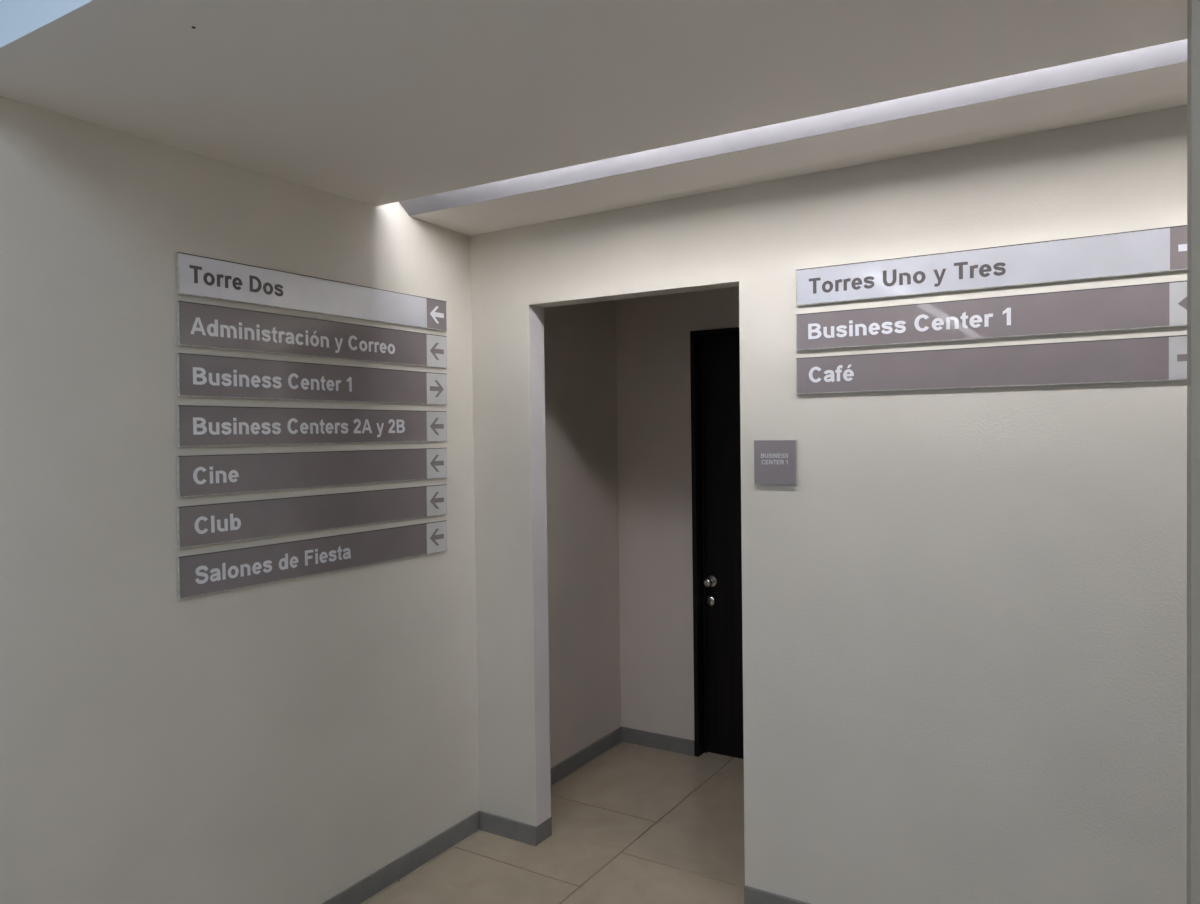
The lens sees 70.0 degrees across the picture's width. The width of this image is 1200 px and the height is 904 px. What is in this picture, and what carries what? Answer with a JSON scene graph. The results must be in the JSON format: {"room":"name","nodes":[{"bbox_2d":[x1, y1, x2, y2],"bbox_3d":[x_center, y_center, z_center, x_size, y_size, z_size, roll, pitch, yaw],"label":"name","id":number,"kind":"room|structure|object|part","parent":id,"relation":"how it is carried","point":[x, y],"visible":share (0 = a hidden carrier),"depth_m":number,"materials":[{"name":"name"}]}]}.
{"room":"building corridor","nodes":[
{"label":"building corridor","id":0,"kind":"room"},
{"bbox_2d":[0,0,93,47],"bbox_3d":[0.402,-1.226,0.742,4.400,0.791,0.001,0,1,32],"label":"sky","id":1,"kind":"structure","parent":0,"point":[18,18],"depth_m":1.70,"materials":[{"name":"blue paint"}]},
{"bbox_2d":[0,96,620,903],"bbox_3d":[-0.731,0.162,3.212,0.120,2.759,3.188,0,1,32],"label":"wall","id":2,"kind":"structure","parent":0,"point":[290,741],"depth_m":2.46,"materials":[{"name":"beige paint"}]},
{"bbox_2d":[176,252,446,330],"bbox_3d":[-0.883,-0.510,2.840,0.011,0.115,1.100,0,1,32],"label":"sign","id":3,"kind":"object","parent":2,"relation":"attached to","point":[199,276],"visible":1,"depth_m":2.72,"materials":[{"name":"grey metal"}]},
{"bbox_2d":[177,301,446,367],"bbox_3d":[-0.883,-0.371,2.841,0.011,0.124,1.100,0,1,32],"label":"sign","id":4,"kind":"object","parent":2,"relation":"attached to","point":[198,324],"visible":1,"depth_m":2.72,"materials":[{"name":"grey metal"}]},
{"bbox_2d":[177,353,446,404],"bbox_3d":[-0.883,-0.228,2.841,0.011,0.121,1.100,0,1,32],"label":"sign","id":5,"kind":"object","parent":2,"relation":"attached to","point":[198,375],"visible":1,"depth_m":2.72,"materials":[{"name":"grey metal"}]},
{"bbox_2d":[177,520,446,598],"bbox_3d":[-0.883,0.336,2.841,0.011,0.118,1.099,0,1,32],"label":"sign","id":6,"kind":"object","parent":2,"relation":"attached to","point":[220,571],"visible":1,"depth_m":2.72,"materials":[{"name":"grey"}]},
{"bbox_2d":[177,484,446,548],"bbox_3d":[-0.883,0.196,2.841,0.011,0.116,1.100,0,1,32],"label":"sign","id":7,"kind":"object","parent":2,"relation":"attached to","point":[207,524],"visible":1,"depth_m":2.72,"materials":[{"name":"grey"}]},
{"bbox_2d":[177,405,446,446],"bbox_3d":[-0.883,-0.085,2.841,0.011,0.116,1.100,0,1,32],"label":"sign","id":8,"kind":"object","parent":2,"relation":"attached to","point":[197,426],"visible":1,"depth_m":2.72,"materials":[{"name":"grey metal"}]},
{"bbox_2d":[177,448,446,497],"bbox_3d":[-0.883,0.055,2.841,0.011,0.116,1.100,0,1,32],"label":"sign","id":9,"kind":"object","parent":2,"relation":"attached to","point":[197,475],"visible":1,"depth_m":2.72,"materials":[{"name":"grey"}]},
{"bbox_2d":[550,726,621,784],"bbox_3d":[-0.160,1.480,4.015,0.011,0.074,1.049,0,1,32],"label":"baseboard","id":10,"kind":"structure","parent":2,"relation":"attached to","point":[574,762],"depth_m":4.15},
{"bbox_2d":[399,39,1186,215],"bbox_3d":[1.011,-0.984,1.731,4.400,0.250,0.608,0,1,32],"label":"ceiling light","id":11,"kind":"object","parent":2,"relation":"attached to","point":[1175,52],"depth_m":2.31,"materials":[{"name":"grey paint"}]},
{"bbox_2d":[361,741,744,903],"bbox_3d":[-0.192,1.632,0.059,5.230,0.060,8.671,0,1,32],"label":"floor","id":12,"kind":"structure","parent":0,"point":[634,824],"depth_m":3.31,"materials":[{"name":"grey tile"}]},
{"bbox_2d":[0,0,1186,205],"bbox_3d":[0.756,-0.858,1.317,4.400,0.022,1.330,0,1,32],"label":"ceiling","id":13,"kind":"structure","parent":0,"point":[372,102],"depth_m":1.88,"materials":[{"name":"white paint"}]},
{"bbox_2d":[616,287,738,739],"bbox_3d":[2.000,0.248,3.336,4.400,2.509,0.120,0,1,32],"label":"wall","id":14,"kind":"structure","parent":0,"point":[653,332],"depth_m":4.32,"materials":[{"name":"beige paint"}]},
{"bbox_2d":[622,727,694,755],"bbox_3d":[0.293,1.467,4.346,0.413,0.074,0.011,0,1,32],"label":"baseboard","id":15,"kind":"structure","parent":14,"relation":"attached to","point":[634,736],"depth_m":4.34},
{"bbox_2d":[690,327,743,758],"bbox_3d":[0.860,0.455,4.037,0.875,2.097,0.128,0,1,32],"label":"door","id":16,"kind":"structure","parent":14,"relation":"in","point":[714,353],"depth_m":4.22,"materials":[{"name":"black wood"}]},
{"bbox_3d":[0.496,0.455,4.259,0.022,2.097,0.125,0,1,32],"label":"frame post","id":17,"kind":"part","parent":16,"relation":"part of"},
{"bbox_3d":[0.536,0.642,4.220,0.045,0.045,0.056,0,1,32],"label":"knob","id":18,"kind":"part","parent":16,"relation":"part of","materials":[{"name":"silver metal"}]},
{"bbox_2d":[410,62,1186,235],"bbox_3d":[1.256,-0.893,2.130,4.400,0.058,0.360,0,1,32],"label":"ceiling","id":19,"kind":"structure","parent":0,"point":[1164,87],"depth_m":2.45,"materials":[{"name":"white paint"}]},
{"bbox_2d":[470,105,1186,903],"bbox_3d":[1.391,0.152,2.347,4.400,2.759,0.099,0,1,32],"label":"wall","id":20,"kind":"structure","parent":0,"point":[964,611],"depth_m":2.56,"materials":[{"name":"beige paint"}]},
{"bbox_2d":[480,811,551,845],"bbox_3d":[-0.340,1.495,3.446,0.279,0.074,0.110,0,1,32],"label":"baseboard","id":21,"kind":"structure","parent":20,"relation":"attached to","point":[491,823],"depth_m":3.39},
{"bbox_2d":[754,440,796,484],"bbox_3d":[0.570,0.034,2.785,0.144,0.146,0.011,0,1,32],"label":"plaque","id":22,"kind":"object","parent":20,"relation":"attached to","point":[775,461],"visible":1,"depth_m":2.78,"materials":[{"name":"grey"}]},
{"bbox_2d":[744,885,809,903],"bbox_3d":[1.870,1.496,2.027,3.249,0.074,0.011,0,1,32],"label":"baseboard","id":23,"kind":"structure","parent":20,"relation":"attached to","point":[752,895],"depth_m":2.84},
{"bbox_2d":[796,280,1186,350],"bbox_3d":[1.099,-0.381,2.447,1.108,0.116,0.011,0,1,32],"label":"sign","id":24,"kind":"object","parent":20,"relation":"attached to","point":[1153,305],"visible":0.98,"depth_m":2.42,"materials":[{"name":"grey metal"}]},
{"bbox_2d":[796,335,1186,393],"bbox_3d":[1.100,-0.242,2.450,1.108,0.115,0.011,0,1,32],"label":"sign","id":25,"kind":"object","parent":20,"relation":"attached to","point":[1162,358],"visible":0.94,"depth_m":2.42,"materials":[{"name":"grey metal"}]},
{"bbox_2d":[796,225,1186,305],"bbox_3d":[1.099,-0.524,2.443,1.108,0.114,0.011,0,1,32],"label":"sign","id":26,"kind":"object","parent":20,"relation":"attached to","point":[1157,250],"visible":0.99,"depth_m":2.42,"materials":[{"name":"grey metal"}]},
{"bbox_3d":[1.098,-0.524,2.442,1.108,0.114,0.006,0,1,32],"label":"acrylic plate","id":27,"kind":"part","parent":26,"relation":"part of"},
{"bbox_2d":[1187,0,1199,903],"bbox_3d":[1.021,0.363,0.925,0.638,2.409,0.120,0,1,32],"label":"wall","id":28,"kind":"structure","parent":0,"point":[1193,6],"depth_m":1.04,"materials":[{"name":"beige paint"}]},
{"bbox_3d":[-2.885,-0.006,-0.287,0.120,3.300,5.340,0,1,32],"label":"wall","id":29,"kind":"structure","parent":0,"visible":0},
{"bbox_2d":[322,810,480,903],"bbox_3d":[-2.322,1.583,0.505,0.008,0.074,7.000,0,1,32],"label":"baseboard","id":30,"kind":"structure","parent":29,"relation":"attached to","point":[389,874],"depth_m":3.13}
]}

